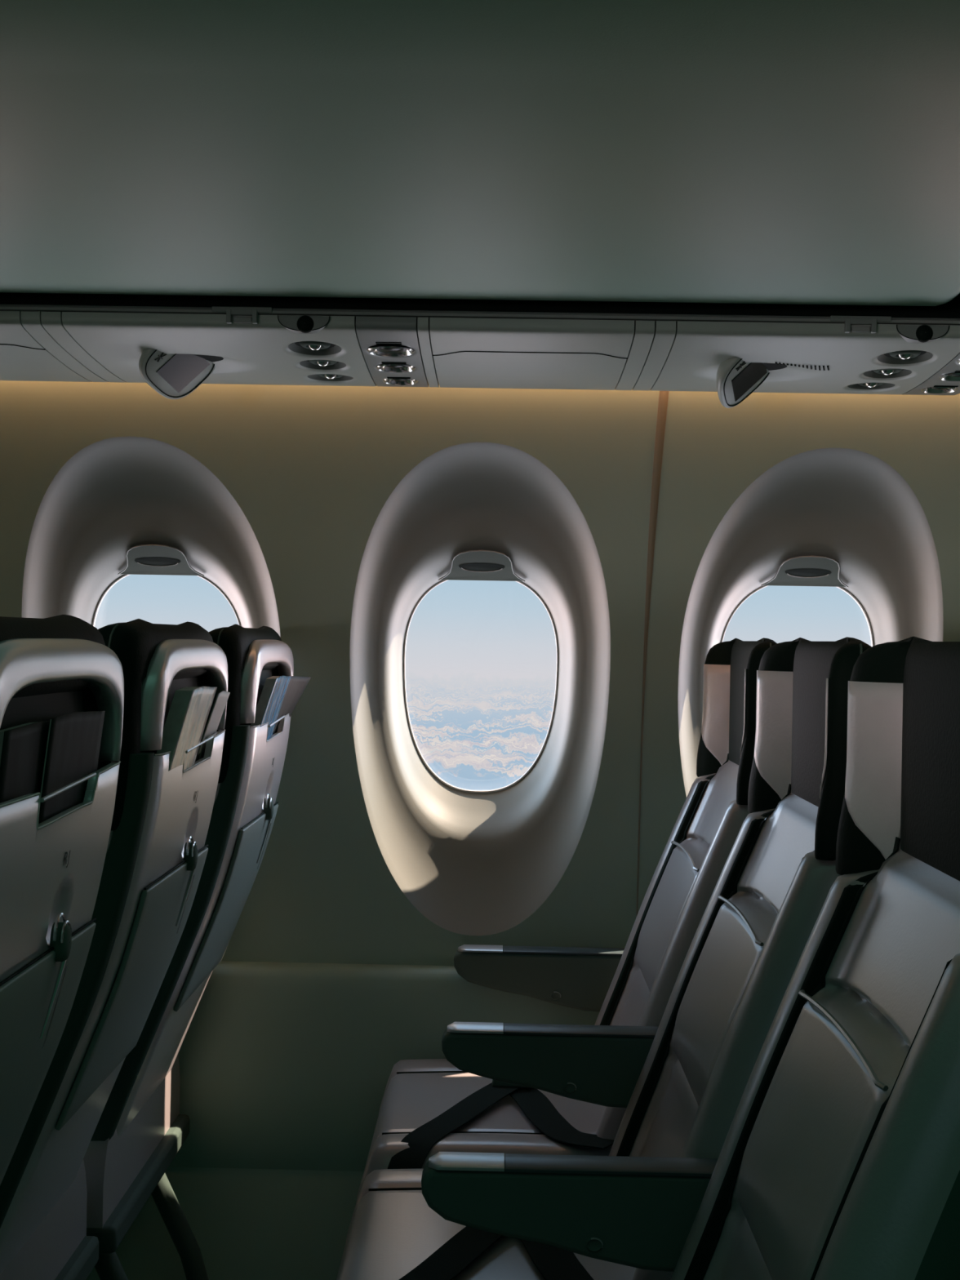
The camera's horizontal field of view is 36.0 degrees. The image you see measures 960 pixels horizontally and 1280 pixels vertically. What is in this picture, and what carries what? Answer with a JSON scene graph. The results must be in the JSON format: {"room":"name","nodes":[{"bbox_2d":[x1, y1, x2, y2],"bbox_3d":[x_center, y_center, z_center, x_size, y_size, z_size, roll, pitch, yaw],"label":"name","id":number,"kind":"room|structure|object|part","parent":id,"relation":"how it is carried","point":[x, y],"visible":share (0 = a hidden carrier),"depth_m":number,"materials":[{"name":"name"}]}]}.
{"room":"aircraft cabin","nodes":[
{"label":"aircraft cabin","id":0,"kind":"room"},
{"bbox_2d":[0,380,959,1279],"bbox_3d":[0.030,0.041,2.177,8.000,2.200,0.555,1,0,1],"label":"wall","id":1,"kind":"structure","parent":0,"point":[312,470],"depth_m":2.34,"materials":[{"name":"plastic"}]},
{"bbox_2d":[0,310,92,382],"bbox_3d":[-0.692,-0.396,1.986,0.253,0.040,0.326,1,0,1],"label":"blank panel","id":2,"kind":"object","parent":1,"relation":"attached to","point":[22,357],"visible":0.85,"depth_m":1.98,"materials":[{"name":"grey plastic"}]},
{"bbox_2d":[20,310,108,382],"bbox_3d":[-0.553,-0.393,1.984,0.023,0.040,0.326,1,0,1],"label":"strip","id":3,"kind":"object","parent":1,"relation":"attached to","point":[31,322],"visible":0.84,"depth_m":1.90,"materials":[{"name":"grey plastic"}]},
{"bbox_2d":[40,311,127,382],"bbox_3d":[-0.527,-0.393,1.983,0.024,0.040,0.326,1,0,1],"label":"strip","id":4,"kind":"object","parent":1,"relation":"attached to","point":[51,322],"visible":0.88,"depth_m":1.90,"materials":[{"name":"grey plastic"}]},
{"bbox_2d":[22,436,280,637],"bbox_3d":[-0.536,0.080,2.436,0.600,0.900,0.382,1,0,1],"label":"window","id":5,"kind":"structure","parent":1,"relation":"in","point":[119,508],"depth_m":2.38,"materials":[{"name":"grey plastic"}]},
{"bbox_2d":[120,545,201,575],"bbox_3d":[-0.532,-0.132,2.434,0.142,0.046,0.065,1,0,1],"label":"shade","id":6,"kind":"object","parent":5,"relation":"attached to","point":[167,560],"depth_m":2.43,"materials":[{"name":"grey plastic"}]},
{"bbox_2d":[62,306,376,399],"bbox_3d":[-0.333,-0.370,1.977,0.361,0.085,0.334,1,0,1],"label":"panel","id":7,"kind":"object","parent":1,"relation":"attached to","point":[157,350],"visible":0.99,"depth_m":1.90,"materials":[{"name":"grey plastic"}]},
{"bbox_3d":[-0.215,-0.388,1.813,0.021,0.021,0.010,1,0,1],"label":"sensor knob","id":8,"kind":"part","parent":7,"relation":"part of","materials":[{"name":"plastic"}]},
{"bbox_2d":[288,342,341,355],"bbox_3d":[-0.213,-0.382,1.903,0.068,0.016,0.068,1,0,1],"label":"light","id":9,"kind":"object","parent":7,"relation":"on","point":[308,348],"depth_m":1.92,"materials":[{"name":"grey plastic"}]},
{"bbox_3d":[-0.213,-0.379,1.903,0.020,0.010,0.020,1,0,1],"label":"nozzle knob","id":10,"kind":"part","parent":7,"relation":"part of","materials":[{"name":"silver metal"}]},
{"bbox_2d":[299,360,346,369],"bbox_3d":[-0.211,-0.377,1.988,0.063,0.014,0.063,1,0,1],"label":"light","id":11,"kind":"object","parent":7,"relation":"on","point":[304,365],"depth_m":2.00,"materials":[{"name":"grey plastic"}]},
{"bbox_3d":[-0.212,-0.374,1.988,0.020,0.010,0.020,1,0,1],"label":"nozzle knob","id":12,"kind":"part","parent":7,"relation":"part of","materials":[{"name":"silver metal"}]},
{"bbox_3d":[-0.210,-0.372,2.075,0.020,0.010,0.020,1,0,1],"label":"nozzle knob","id":13,"kind":"part","parent":7,"relation":"part of","materials":[{"name":"silver metal"}]},
{"bbox_2d":[307,374,353,381],"bbox_3d":[-0.210,-0.375,2.075,0.064,0.012,0.064,1,0,1],"label":"light","id":14,"kind":"object","parent":7,"relation":"on","point":[310,377],"depth_m":2.09,"materials":[{"name":"grey plastic"}]},
{"bbox_2d":[168,960,599,1171],"bbox_3d":[-1.089,0.692,2.452,2.780,0.337,0.047,1,0,1],"label":"wall panel","id":15,"kind":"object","parent":1,"relation":"attached to","point":[283,1065],"depth_m":2.42,"materials":[{"name":"plastic"}]},
{"bbox_2d":[355,315,428,386],"bbox_3d":[-0.114,-0.385,1.978,0.074,0.042,0.326,1,0,1],"label":"light panel","id":16,"kind":"object","parent":1,"relation":"attached to","point":[390,347],"visible":1,"depth_m":1.90,"materials":[{"name":"grey plastic"}]},
{"bbox_2d":[417,317,439,387],"bbox_3d":[-0.068,-0.385,1.977,0.013,0.040,0.326,1,0,1],"label":"strip","id":17,"kind":"object","parent":1,"relation":"attached to","point":[423,328],"visible":0.96,"depth_m":1.90,"materials":[{"name":"grey plastic"}]},
{"bbox_2d":[349,442,610,935],"bbox_3d":[-0.001,0.090,2.428,0.600,0.900,0.382,1,0,1],"label":"window","id":18,"kind":"structure","parent":1,"relation":"in","point":[471,862],"depth_m":2.46,"materials":[{"name":"grey plastic"}]},
{"bbox_2d":[440,551,522,581],"bbox_3d":[0.003,-0.122,2.426,0.142,0.046,0.065,1,0,1],"label":"shade","id":19,"kind":"object","parent":18,"relation":"attached to","point":[495,566],"depth_m":2.42,"materials":[{"name":"grey plastic"}]},
{"bbox_2d":[0,0,959,306],"bbox_3d":[-0.223,-0.700,1.398,1.590,0.568,0.930,1,0,1],"label":"bin","id":20,"kind":"object","parent":1,"relation":"attached to","point":[791,152],"visible":1,"depth_m":1.32,"materials":[{"name":"plastic"}]},
{"bbox_2d":[0,292,959,324],"bbox_3d":[0.034,-0.428,1.845,5.000,0.064,0.070,1,0,1],"label":"rail","id":21,"kind":"object","parent":1,"relation":"attached to","point":[947,313],"visible":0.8,"depth_m":1.86,"materials":[{"name":"grey plastic"}]},
{"bbox_2d":[429,316,634,390],"bbox_3d":[0.066,-0.382,1.975,0.253,0.040,0.326,1,0,1],"label":"blank panel","id":22,"kind":"object","parent":1,"relation":"attached to","point":[468,352],"visible":1,"depth_m":1.89,"materials":[{"name":"grey plastic"}]},
{"bbox_2d":[193,316,926,371],"bbox_3d":[0.035,-0.425,1.979,5.000,0.108,0.317,1,0,1],"label":"trim","id":23,"kind":"structure","parent":1,"relation":"attached to","point":[770,366],"depth_m":1.98,"materials":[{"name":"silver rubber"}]},
{"bbox_2d":[614,320,654,390],"bbox_3d":[0.205,-0.380,1.973,0.023,0.040,0.326,1,0,1],"label":"strip","id":24,"kind":"object","parent":1,"relation":"attached to","point":[644,331],"visible":0.89,"depth_m":1.89,"materials":[{"name":"grey plastic"}]},
{"bbox_2d":[636,391,668,915],"bbox_3d":[0.266,0.055,2.289,0.013,0.940,0.322,1,0,1],"label":"trim","id":25,"kind":"structure","parent":1,"relation":"attached to","point":[663,398],"depth_m":2.30,"materials":[{"name":"grey"}]},
{"bbox_2d":[631,320,675,391],"bbox_3d":[0.230,-0.379,1.973,0.024,0.040,0.326,1,0,1],"label":"strip","id":26,"kind":"object","parent":1,"relation":"attached to","point":[664,331],"visible":0.85,"depth_m":1.89,"materials":[{"name":"grey plastic"}]},
{"bbox_2d":[649,315,959,408],"bbox_3d":[0.424,-0.356,1.966,0.361,0.085,0.334,1,0,1],"label":"panel","id":27,"kind":"object","parent":1,"relation":"attached to","point":[725,358],"visible":0.98,"depth_m":1.89,"materials":[{"name":"grey plastic"}]},
{"bbox_2d":[847,382,894,389],"bbox_3d":[0.547,-0.362,2.065,0.064,0.012,0.064,1,0,1],"label":"light","id":28,"kind":"object","parent":27,"relation":"on","point":[850,385],"depth_m":2.08,"materials":[{"name":"grey plastic"}]},
{"bbox_3d":[0.547,-0.358,2.065,0.020,0.010,0.020,1,0,1],"label":"nozzle knob","id":29,"kind":"part","parent":27,"relation":"part of","materials":[{"name":"silver metal"}]},
{"bbox_3d":[0.546,-0.360,1.978,0.020,0.010,0.020,1,0,1],"label":"nozzle knob","id":30,"kind":"part","parent":27,"relation":"part of","materials":[{"name":"silver metal"}]},
{"bbox_2d":[863,368,911,377],"bbox_3d":[0.546,-0.363,1.978,0.063,0.014,0.063,1,0,1],"label":"light","id":31,"kind":"object","parent":27,"relation":"on","point":[877,373],"depth_m":1.99,"materials":[{"name":"grey plastic"}]},
{"bbox_3d":[0.545,-0.365,1.893,0.020,0.010,0.020,1,0,1],"label":"nozzle knob","id":32,"kind":"part","parent":27,"relation":"part of","materials":[{"name":"silver metal"}]},
{"bbox_2d":[877,351,933,364],"bbox_3d":[0.545,-0.368,1.893,0.068,0.016,0.068,1,0,1],"label":"light","id":33,"kind":"object","parent":27,"relation":"on","point":[899,357],"depth_m":1.90,"materials":[{"name":"grey plastic"}]},
{"bbox_3d":[0.543,-0.375,1.803,0.021,0.021,0.010,1,0,1],"label":"sensor knob","id":34,"kind":"part","parent":27,"relation":"part of","materials":[{"name":"plastic"}]},
{"bbox_2d":[677,448,943,796],"bbox_3d":[0.534,0.100,2.421,0.600,0.900,0.382,1,0,1],"label":"window","id":35,"kind":"structure","parent":1,"relation":"in","point":[845,519],"depth_m":2.37,"materials":[{"name":"grey plastic"}]},
{"bbox_2d":[764,556,846,586],"bbox_3d":[0.538,-0.112,2.419,0.142,0.046,0.065,1,0,1],"label":"shade","id":36,"kind":"object","parent":35,"relation":"attached to","point":[823,571],"depth_m":2.42,"materials":[{"name":"grey plastic"}]},
{"bbox_2d":[902,352,959,395],"bbox_3d":[0.644,-0.371,1.967,0.074,0.042,0.326,1,0,1],"label":"light panel","id":37,"kind":"object","parent":1,"relation":"attached to","point":[946,381],"visible":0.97,"depth_m":2.02,"materials":[{"name":"grey plastic"}]},
{"bbox_3d":[-0.012,1.165,0.650,8.000,0.050,3.700,1,0,1],"label":"floor","id":38,"kind":"structure","parent":0,"visible":0},
{"bbox_2d":[0,614,124,1185],"bbox_3d":[-0.631,0.551,1.186,0.581,1.156,0.527,1,0,1],"label":"seat","id":39,"kind":"object","parent":38,"relation":"on","point":[51,869],"visible":0.94,"depth_m":1.22,"materials":[{"name":"grey plastic"}]},
{"bbox_2d":[0,720,49,803],"bbox_3d":[-0.353,0.121,1.165,0.018,0.115,0.190,1,0,1],"label":"magazine","id":40,"kind":"object","parent":39,"relation":"in","point":[23,747],"visible":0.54,"depth_m":1.12,"materials":[{"name":"paper"}]},
{"bbox_2d":[0,912,96,1185],"bbox_3d":[-0.398,0.368,1.196,0.101,0.280,0.324,1,0,1],"label":"tray","id":41,"kind":"object","parent":39,"relation":"on","point":[43,957],"depth_m":1.23,"materials":[{"name":"grey plastic"}]},
{"bbox_3d":[-0.347,0.055,1.197,0.030,0.113,0.395,1,0,1],"label":"shell frame","id":42,"kind":"part","parent":39,"relation":"part of","materials":[{"name":"plastic"}]},
{"bbox_2d":[38,711,105,823],"bbox_3d":[-0.344,0.119,1.242,0.014,0.119,0.155,1,0,1],"label":"magazine","id":43,"kind":"object","parent":39,"relation":"in","point":[74,739],"visible":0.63,"depth_m":1.23,"materials":[{"name":"paper"}]},
{"bbox_2d":[0,618,227,1279],"bbox_3d":[-0.618,0.551,1.691,0.581,1.156,0.496,1,0,1],"label":"seat","id":44,"kind":"object","parent":38,"relation":"on","point":[155,858],"visible":0.78,"depth_m":1.56,"materials":[{"name":"grey leather"}]},
{"bbox_2d":[0,1160,87,1279],"bbox_3d":[-0.712,0.721,1.680,0.400,0.139,0.464,1,0,1],"label":"seat cushion","id":45,"kind":"object","parent":44,"relation":"on","point":[53,1243],"depth_m":1.77,"materials":[{"name":"grey leather"}]},
{"bbox_3d":[-0.695,0.784,1.680,0.400,0.037,0.470,1,0,1],"label":"seat frame","id":46,"kind":"part","parent":44,"relation":"part of","materials":[{"name":"grey metal"}]},
{"bbox_3d":[-0.482,0.451,1.677,0.260,0.620,0.424,1,0,1],"label":"backrest","id":47,"kind":"part","parent":44,"relation":"part of","materials":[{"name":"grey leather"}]},
{"bbox_2d":[55,835,208,1130],"bbox_3d":[-0.385,0.369,1.685,0.101,0.280,0.324,1,0,1],"label":"tray","id":48,"kind":"object","parent":44,"relation":"on","point":[169,875],"depth_m":1.61,"materials":[{"name":"grey plastic"}]},
{"bbox_3d":[-0.334,0.056,1.687,0.030,0.113,0.395,1,0,1],"label":"shell frame","id":49,"kind":"part","parent":44,"relation":"part of","materials":[{"name":"plastic"}]},
{"bbox_2d":[155,686,217,771],"bbox_3d":[-0.326,0.112,1.616,0.046,0.124,0.153,1,0,1],"label":"magazine","id":50,"kind":"object","parent":44,"relation":"on","point":[190,707],"visible":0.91,"depth_m":1.58,"materials":[{"name":"paper"}]},
{"bbox_2d":[195,696,214,761],"bbox_3d":[-0.335,0.118,1.732,0.027,0.121,0.115,1,0,1],"label":"magazine","id":51,"kind":"object","parent":44,"relation":"in","point":[197,754],"visible":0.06,"depth_m":1.77,"materials":[{"name":"paper"}]},
{"bbox_2d":[198,690,230,759],"bbox_3d":[-0.329,0.116,1.802,0.027,0.107,0.105,1,0,1],"label":"card","id":52,"kind":"object","parent":44,"relation":"in","point":[222,697],"visible":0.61,"depth_m":1.80,"materials":[{"name":"white paper"}]},
{"bbox_2d":[83,623,293,1279],"bbox_3d":[-0.597,0.552,2.181,0.581,1.156,0.496,1,0,1],"label":"seat","id":53,"kind":"object","parent":38,"relation":"on","point":[140,1129],"visible":0.59,"depth_m":2.02,"materials":[{"name":"grey leather"}]},
{"bbox_3d":[-0.474,0.961,2.017,0.159,0.342,0.032,1,0,1],"label":"leg","id":54,"kind":"part","parent":53,"relation":"part of","materials":[{"name":"grey metal"}]},
{"bbox_2d":[83,1054,180,1227],"bbox_3d":[-0.691,0.721,2.170,0.400,0.139,0.464,1,0,1],"label":"seat cushion","id":55,"kind":"object","parent":53,"relation":"on","point":[120,1156],"depth_m":2.07,"materials":[{"name":"grey leather"}]},
{"bbox_3d":[-0.674,0.784,2.169,0.400,0.037,0.470,1,0,1],"label":"seat frame","id":56,"kind":"part","parent":53,"relation":"part of","materials":[{"name":"grey metal"}]},
{"bbox_3d":[-0.470,0.961,2.317,0.159,0.342,0.032,1,0,1],"label":"leg","id":57,"kind":"part","parent":53,"relation":"part of","materials":[{"name":"grey metal"}]},
{"bbox_3d":[-0.462,0.452,2.167,0.260,0.620,0.424,1,0,1],"label":"backrest","id":58,"kind":"part","parent":53,"relation":"part of","materials":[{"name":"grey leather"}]},
{"bbox_2d":[173,792,278,1011],"bbox_3d":[-0.364,0.369,2.175,0.101,0.280,0.324,1,0,1],"label":"tray","id":59,"kind":"object","parent":53,"relation":"on","point":[256,812],"depth_m":2.09,"materials":[{"name":"grey plastic"}]},
{"bbox_3d":[-0.313,0.056,2.177,0.030,0.113,0.395,1,0,1],"label":"shell frame","id":60,"kind":"part","parent":53,"relation":"part of","materials":[{"name":"plastic"}]},
{"bbox_2d":[250,675,291,739],"bbox_3d":[-0.305,0.113,2.111,0.046,0.124,0.163,1,0,1],"label":"magazine","id":61,"kind":"object","parent":53,"relation":"in","point":[274,689],"visible":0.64,"depth_m":2.07,"materials":[{"name":"paper"}]},
{"bbox_2d":[272,675,311,734],"bbox_3d":[-0.299,0.112,2.254,0.057,0.115,0.180,1,0,1],"label":"magazine","id":62,"kind":"object","parent":53,"relation":"in","point":[297,685],"visible":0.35,"depth_m":2.29,"materials":[{"name":"paper"}]},
{"bbox_2d":[355,637,777,1202],"bbox_3d":[0.133,0.568,2.171,0.581,1.150,0.496,1,0,1],"label":"seat","id":63,"kind":"object","parent":38,"relation":"on","point":[633,984],"visible":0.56,"depth_m":2.20,"materials":[{"name":"grey leather"}]},
{"bbox_2d":[355,1058,611,1202],"bbox_3d":[0.039,0.734,2.159,0.400,0.139,0.464,1,0,1],"label":"seat cushion","id":64,"kind":"object","parent":63,"relation":"on","point":[417,1091],"depth_m":2.08,"materials":[{"name":"grey leather"}]},
{"bbox_2d":[387,1078,614,1168],"bbox_3d":[0.033,0.690,2.063,0.314,0.091,0.310,1,0,1],"label":"belt","id":65,"kind":"object","parent":63,"relation":"on","point":[538,1108],"visible":0.63,"depth_m":2.03,"materials":[{"name":"black fabric"}]},
{"bbox_3d":[0.106,0.554,2.399,0.298,0.096,0.038,1,0,1],"label":"armrest","id":66,"kind":"part","parent":63,"relation":"part of","materials":[{"name":"grey plastic"}]},
{"bbox_3d":[0.268,0.465,2.156,0.260,0.620,0.424,1,0,1],"label":"backrest","id":67,"kind":"part","parent":63,"relation":"part of","materials":[{"name":"grey leather"}]},
{"bbox_2d":[336,636,871,1279],"bbox_3d":[0.126,0.568,1.681,0.581,1.150,0.496,1,0,1],"label":"seat","id":68,"kind":"object","parent":38,"relation":"on","point":[681,1082],"visible":0.68,"depth_m":1.70,"materials":[{"name":"grey leather"}]},
{"bbox_2d":[336,1168,635,1279],"bbox_3d":[0.032,0.734,1.669,0.400,0.139,0.464,1,0,1],"label":"seat cushion","id":69,"kind":"object","parent":68,"relation":"on","point":[393,1228],"depth_m":1.65,"materials":[{"name":"grey leather"}]},
{"bbox_2d":[399,1226,593,1279],"bbox_3d":[0.027,0.690,1.573,0.314,0.091,0.310,1,0,1],"label":"belt","id":70,"kind":"object","parent":68,"relation":"on","point":[460,1251],"visible":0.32,"depth_m":1.58,"materials":[{"name":"black fabric"}]},
{"bbox_3d":[0.099,0.553,1.909,0.298,0.096,0.038,1,0,1],"label":"armrest","id":71,"kind":"part","parent":68,"relation":"part of","materials":[{"name":"grey plastic"}]},
{"bbox_3d":[0.261,0.465,1.666,0.260,0.620,0.424,1,0,1],"label":"backrest","id":72,"kind":"part","parent":68,"relation":"part of","materials":[{"name":"grey leather"}]},
{"bbox_2d":[421,636,959,1279],"bbox_3d":[0.119,0.568,1.175,0.581,1.150,0.527,1,0,1],"label":"seat","id":73,"kind":"object","parent":38,"relation":"on","point":[838,1158],"visible":1,"depth_m":1.23,"materials":[{"name":"grey leather"}]},
{"bbox_3d":[0.092,0.553,1.419,0.298,0.096,0.038,1,0,1],"label":"armrest","id":74,"kind":"part","parent":73,"relation":"part of","materials":[{"name":"grey plastic"}]},
{"bbox_3d":[0.255,0.465,1.176,0.260,0.620,0.424,1,0,1],"label":"backrest","id":75,"kind":"part","parent":73,"relation":"part of","materials":[{"name":"grey leather"}]}
]}

